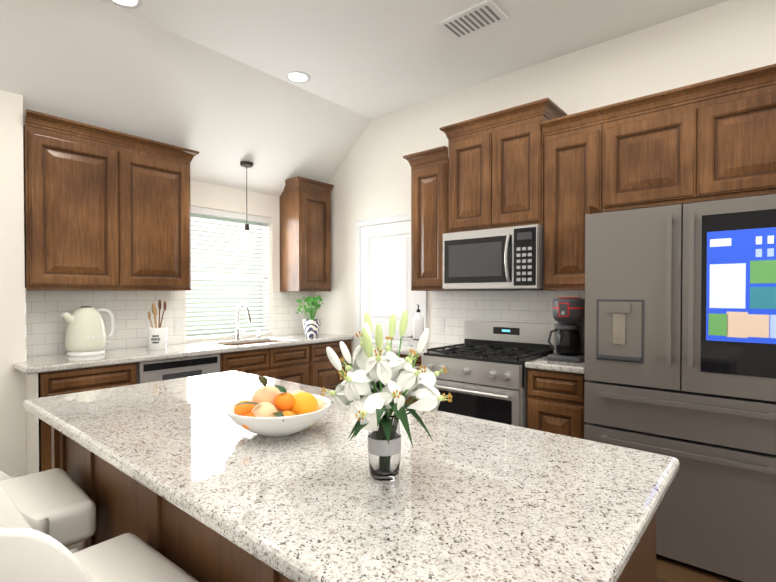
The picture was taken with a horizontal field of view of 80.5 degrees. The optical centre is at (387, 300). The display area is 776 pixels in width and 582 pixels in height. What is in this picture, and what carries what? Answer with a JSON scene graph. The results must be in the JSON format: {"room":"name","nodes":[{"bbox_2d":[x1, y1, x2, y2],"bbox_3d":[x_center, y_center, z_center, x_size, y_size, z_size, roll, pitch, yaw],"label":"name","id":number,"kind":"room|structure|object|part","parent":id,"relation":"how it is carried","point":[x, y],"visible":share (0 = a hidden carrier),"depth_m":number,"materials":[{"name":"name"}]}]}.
{"room":"kitchen","nodes":[
{"label":"kitchen","id":0,"kind":"room"},
{"bbox_2d":[0,90,26,476],"bbox_3d":[-3.761,0.021,1.567,0.450,2.604,3.940,1,1,40],"label":"wall","id":1,"kind":"structure","parent":0,"point":[13,458],"depth_m":2.88,"materials":[{"name":"paint"}]},
{"bbox_2d":[35,180,302,355],"bbox_3d":[-1.745,0.112,4.185,0.150,2.355,2.660,1,1,40],"label":"wall","id":2,"kind":"structure","parent":0,"point":[212,196],"depth_m":4.54,"materials":[{"name":"paint"}]},
{"bbox_2d":[25,288,32,360],"bbox_3d":[-2.422,0.156,3.021,0.280,0.468,0.006,1,1,40],"label":"trim","id":3,"kind":"structure","parent":2,"relation":"attached to","point":[28,323],"depth_m":3.18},
{"bbox_2d":[29,290,185,355],"bbox_3d":[-2.160,0.149,3.574,0.006,0.468,1.190,1,1,40],"label":"backsplash","id":4,"kind":"structure","parent":2,"relation":"attached to","point":[46,323],"depth_m":3.58,"materials":[{"name":"white tile"}]},
{"bbox_2d":[23,109,198,290],"bbox_3d":[-2.039,-0.638,3.426,0.370,1.130,1.125,1,1,40],"label":"upper cabinet","id":5,"kind":"object","parent":2,"relation":"attached to","point":[106,209],"visible":0.98,"depth_m":3.23,"materials":[{"name":"brown wood"}]},
{"bbox_2d":[174,319,182,332],"bbox_3d":[-1.815,0.222,3.972,0.008,0.115,0.075,1,1,40],"label":"outlet","id":6,"kind":"object","parent":2,"relation":"attached to","point":[178,325],"depth_m":3.97,"materials":[{"name":"white plastic"}]},
{"bbox_2d":[186,214,266,336],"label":"window","id":7,"kind":"structure","parent":2,"relation":"in","point":[220,219],"depth_m":4.49,"materials":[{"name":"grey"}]},
{"bbox_2d":[186,206,270,340],"bbox_3d":[-1.517,-0.241,4.401,0.065,1.201,0.902,1,1,40],"label":"window blinds","id":8,"kind":"object","parent":7,"relation":"attached to","point":[224,214],"visible":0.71,"depth_m":4.36,"materials":[{"name":"white plastic"}]},
{"bbox_2d":[272,290,314,335],"bbox_3d":[-1.007,0.132,4.937,0.006,0.468,0.560,1,1,40],"label":"backsplash","id":9,"kind":"structure","parent":2,"relation":"attached to","point":[284,303],"depth_m":4.86,"materials":[{"name":"white tile"}]},
{"bbox_2d":[292,311,300,321],"bbox_3d":[-0.989,0.179,4.949,0.008,0.115,0.120,1,1,40],"label":"outlet","id":10,"kind":"object","parent":2,"relation":"attached to","point":[295,317],"depth_m":4.94,"materials":[{"name":"white plastic"}]},
{"bbox_2d":[280,176,333,291],"bbox_3d":[-0.868,-0.656,4.810,0.370,1.130,0.480,1,1,40],"label":"upper cabinet","id":11,"kind":"object","parent":2,"relation":"attached to","point":[305,234],"visible":0.9,"depth_m":4.69,"materials":[{"name":"brown wood"}]},
{"bbox_2d":[0,0,371,196],"bbox_3d":[-2.632,-1.406,2.435,1.030,0.975,6.750,1,1,40],"label":"ceiling","id":12,"kind":"structure","parent":0,"point":[98,63],"depth_m":3.35,"materials":[{"name":"paint"}]},
{"bbox_2d":[239,161,254,248],"bbox_3d":[-1.298,-0.868,4.214,0.150,0.784,0.150,1,1,40],"label":"pendant light","id":13,"kind":"object","parent":12,"relation":"hanging from","point":[246,242],"visible":1,"depth_m":4.19,"materials":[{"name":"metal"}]},
{"bbox_2d":[99,0,727,118],"bbox_3d":[-0.017,-1.805,0.218,5.820,0.120,6.750,1,1,40],"label":"ceiling","id":14,"kind":"structure","parent":0,"point":[372,59],"depth_m":3.10,"materials":[{"name":"paint"}]},
{"bbox_2d":[109,0,141,8],"bbox_3d":[-1.554,-1.773,2.691,0.199,0.008,0.199,0,1,34],"label":"recessed light","id":15,"kind":"object","parent":14,"relation":"in","point":[131,4],"depth_m":2.74,"materials":[{"name":"white"}]},
{"bbox_2d":[285,71,310,82],"bbox_3d":[-0.721,-1.785,3.676,0.199,0.008,0.199,0,1,34],"label":"recessed light","id":16,"kind":"object","parent":14,"relation":"in","point":[297,77],"depth_m":3.67,"materials":[{"name":"white"}]},
{"bbox_2d":[437,0,507,40],"bbox_3d":[0.534,-1.773,2.915,0.380,0.014,0.240,1,1,40],"label":"ceiling vent","id":17,"kind":"object","parent":14,"relation":"in","point":[475,19],"visible":0.98,"depth_m":2.90,"materials":[{"name":"white metal"}]},
{"bbox_2d":[315,0,775,367],"bbox_3d":[1.720,-0.239,3.091,6.850,3.085,0.150,1,1,40],"label":"wall","id":18,"kind":"structure","parent":0,"point":[370,178],"depth_m":3.45,"materials":[{"name":"paint"}]},
{"bbox_2d":[355,213,426,365],"bbox_3d":[-0.007,0.239,4.415,0.898,2.095,0.068,1,1,40],"label":"door","id":19,"kind":"structure","parent":18,"relation":"attached to","point":[383,292],"depth_m":4.45,"materials":[{"name":"white metal"}]},
{"bbox_2d":[403,146,447,290],"bbox_3d":[0.402,-0.644,3.861,0.415,1.130,0.370,1,1,40],"label":"upper cabinet","id":20,"kind":"object","parent":18,"relation":"attached to","point":[429,198],"visible":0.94,"depth_m":3.72,"materials":[{"name":"brown wood"}]},
{"bbox_2d":[440,98,566,232],"bbox_3d":[0.854,-0.938,3.474,0.864,0.832,0.370,1,1,40],"label":"upper cabinet","id":21,"kind":"object","parent":18,"relation":"attached to","point":[495,169],"visible":0.83,"depth_m":3.31,"materials":[{"name":"brown wood"}]},
{"bbox_2d":[443,224,557,290],"bbox_3d":[0.822,-0.294,3.445,0.756,0.445,0.468,1,1,40],"label":"microwave","id":22,"kind":"object","parent":21,"relation":"attached to","point":[505,259],"visible":0.98,"depth_m":3.27,"materials":[{"name":"silver metal"}]},
{"bbox_2d":[432,290,584,343],"bbox_3d":[0.971,0.148,3.627,1.500,0.468,0.006,1,1,40],"label":"backsplash","id":23,"kind":"structure","parent":18,"relation":"attached to","point":[453,307],"depth_m":3.75,"materials":[{"name":"white tile"}]},
{"bbox_2d":[541,107,601,289],"bbox_3d":[1.289,-0.634,3.110,0.370,1.130,0.370,1,1,40],"label":"upper cabinet","id":24,"kind":"object","parent":18,"relation":"attached to","point":[572,166],"visible":0.83,"depth_m":3.00,"materials":[{"name":"brown wood"}]},
{"bbox_2d":[600,64,775,211],"bbox_3d":[1.833,-0.872,2.647,1.050,0.642,0.370,1,1,40],"label":"upper cabinet","id":25,"kind":"object","parent":18,"relation":"attached to","point":[710,140],"visible":0.94,"depth_m":2.56,"materials":[{"name":"brown wood"}]},
{"bbox_2d":[656,554,742,581],"bbox_3d":[-0.410,1.385,0.591,6.850,0.100,6.750,1,1,40],"label":"floor","id":26,"kind":"structure","parent":0,"point":[669,569],"depth_m":2.20,"materials":[{"name":"brown wood"}]},
{"bbox_2d":[0,468,95,550],"bbox_3d":[-1.271,0.844,1.513,0.568,0.962,0.441,1,1,43],"label":"stool","id":27,"kind":"object","parent":26,"relation":"on","point":[58,504],"visible":0.62,"depth_m":1.49,"materials":[{"name":"white leather"}]},
{"bbox_2d":[26,363,136,474],"bbox_3d":[-2.133,0.866,3.147,0.604,0.874,0.559,1,1,40],"label":"base cabinet","id":28,"kind":"object","parent":26,"relation":"on","point":[38,431],"visible":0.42,"depth_m":2.86,"materials":[{"name":"brown wood"}]},
{"bbox_2d":[0,485,198,581],"bbox_3d":[-0.694,0.850,1.031,0.580,0.962,0.452,1,1,40],"label":"stool","id":29,"kind":"object","parent":26,"relation":"on","point":[28,553],"visible":1,"depth_m":1.09,"materials":[{"name":"white leather"}]},
{"bbox_2d":[137,354,219,383],"bbox_3d":[-1.749,0.861,3.599,0.593,0.872,0.609,1,1,40],"label":"dishwasher","id":30,"kind":"object","parent":26,"relation":"on","point":[158,370],"visible":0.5,"depth_m":3.37,"materials":[{"name":"grey metal"}]},
{"bbox_2d":[220,341,308,384],"bbox_3d":[-1.256,0.852,4.184,0.604,0.874,0.903,1,1,40],"label":"base cabinet","id":31,"kind":"object","parent":26,"relation":"on","point":[289,363],"visible":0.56,"depth_m":4.04,"materials":[{"name":"brown wood"}]},
{"bbox_2d":[13,333,353,373],"bbox_3d":[-1.468,0.399,3.912,0.618,0.040,2.724,1,1,40],"label":"countertop","id":32,"kind":"structure","parent":31,"relation":"on","point":[46,363],"depth_m":3.43,"materials":[{"name":"stone"}]},
{"bbox_2d":[61,306,114,356],"bbox_3d":[-2.125,0.214,3.264,0.250,0.345,0.346,1,1,40],"label":"kettle","id":33,"kind":"object","parent":32,"relation":"on","point":[85,335],"visible":1,"depth_m":3.17,"materials":[{"name":"beige metal"}]},
{"bbox_2d":[148,300,166,349],"bbox_3d":[-1.787,0.188,3.554,0.133,0.390,0.132,1,1,40],"label":"utensil crock","id":34,"kind":"object","parent":32,"relation":"on","point":[157,338],"visible":1,"depth_m":3.51,"materials":[{"name":"white ceramic"}]},
{"bbox_2d":[235,302,251,339],"bbox_3d":[-1.329,0.196,4.307,0.256,0.355,0.116,1,1,40],"label":"faucet","id":35,"kind":"object","parent":32,"relation":"on","point":[238,334],"visible":1,"depth_m":4.33,"materials":[{"name":"silver metal"}]},
{"bbox_2d":[296,295,322,336],"bbox_3d":[-0.764,0.158,4.646,0.298,0.424,0.293,1,1,40],"label":"herb plant","id":36,"kind":"object","parent":32,"relation":"on","point":[311,326],"visible":1,"depth_m":4.60,"materials":[{"name":"plant"}]},
{"bbox_2d":[309,340,350,389],"bbox_3d":[-0.779,0.845,4.748,0.604,0.874,0.561,1,1,40],"label":"base cabinet","id":37,"kind":"object","parent":26,"relation":"on","point":[323,371],"visible":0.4,"depth_m":4.47,"materials":[{"name":"brown wood"}]},
{"bbox_2d":[51,426,655,581],"bbox_3d":[-0.324,0.886,1.565,2.106,0.874,0.858,1,1,40],"label":"kitchen island","id":38,"kind":"object","parent":26,"relation":"on","point":[196,549],"depth_m":1.30,"materials":[{"name":"brown wood"}]},
{"bbox_2d":[23,370,678,581],"bbox_3d":[-0.359,0.429,1.538,2.150,0.040,0.960,1,1,40],"label":"island countertop","id":39,"kind":"structure","parent":38,"relation":"on","point":[460,498],"depth_m":1.03,"materials":[{"name":"stone"}]},
{"bbox_2d":[224,375,331,436],"bbox_3d":[-0.343,0.315,1.424,0.326,0.191,0.337,1,1,40],"label":"fruit bowl","id":40,"kind":"object","parent":39,"relation":"on","point":[265,409],"visible":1,"depth_m":1.35,"materials":[{"name":"white ceramic"}]},
{"bbox_2d":[321,310,451,481],"bbox_3d":[-0.012,0.220,1.064,0.310,0.391,0.329,1,1,40],"label":"vase","id":41,"kind":"object","parent":39,"relation":"on","point":[373,385],"visible":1,"depth_m":1.03,"materials":[{"name":"clear glass"}]},
{"bbox_2d":[396,354,420,404],"bbox_3d":[0.343,0.858,3.772,0.363,0.874,0.604,1,1,40],"label":"base cabinet","id":42,"kind":"object","parent":26,"relation":"on","point":[418,362],"visible":0.06,"depth_m":3.51,"materials":[{"name":"brown wood"}]},
{"bbox_2d":[391,342,459,356],"bbox_3d":[0.336,0.401,3.758,0.368,0.040,0.618,1,1,40],"label":"countertop","id":43,"kind":"structure","parent":42,"relation":"on","point":[404,350],"depth_m":3.62,"materials":[{"name":"stone"}]},
{"bbox_2d":[413,304,423,349],"bbox_3d":[0.235,0.206,3.547,0.087,0.354,0.087,1,1,40],"label":"pump bottle","id":44,"kind":"object","parent":43,"relation":"on","point":[418,324],"visible":0.83,"depth_m":3.51,"materials":[{"name":"white ceramic"}]},
{"bbox_2d":[421,320,556,427],"bbox_3d":[0.728,0.737,3.347,0.752,1.125,0.735,1,1,40],"label":"range","id":45,"kind":"object","parent":26,"relation":"on","point":[484,377],"visible":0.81,"depth_m":3.15,"materials":[{"name":"silver metal"}]},
{"bbox_2d":[527,368,584,438],"bbox_3d":[1.212,0.867,3.037,0.368,0.874,0.604,1,1,40],"label":"base cabinet","id":46,"kind":"object","parent":26,"relation":"on","point":[555,402],"visible":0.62,"depth_m":2.80,"materials":[{"name":"brown wood"}]},
{"bbox_2d":[525,356,584,373],"bbox_3d":[1.204,0.410,3.024,0.370,0.040,0.618,1,1,40],"label":"countertop","id":47,"kind":"structure","parent":46,"relation":"on","point":[543,363],"depth_m":2.81,"materials":[{"name":"stone"}]},
{"bbox_2d":[547,297,584,362],"bbox_3d":[1.192,0.185,3.006,0.210,0.410,0.260,1,1,40],"label":"coffee maker","id":48,"kind":"object","parent":47,"relation":"on","point":[569,315],"visible":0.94,"depth_m":2.93,"materials":[{"name":"grey plastic"}]},
{"bbox_2d":[584,194,775,581],"bbox_3d":[1.643,0.381,2.522,0.944,1.858,0.830,1,1,40],"label":"refrigerator","id":49,"kind":"object","parent":26,"relation":"on","point":[680,332],"depth_m":2.19,"materials":[{"name":"grey metal"}]},
{"bbox_3d":[1.357,0.377,2.901,0.018,1.858,0.620,1,1,40],"label":"fridge panel","id":50,"kind":"part","parent":49,"relation":"part of","materials":[{"name":"grey metal"}]}
]}

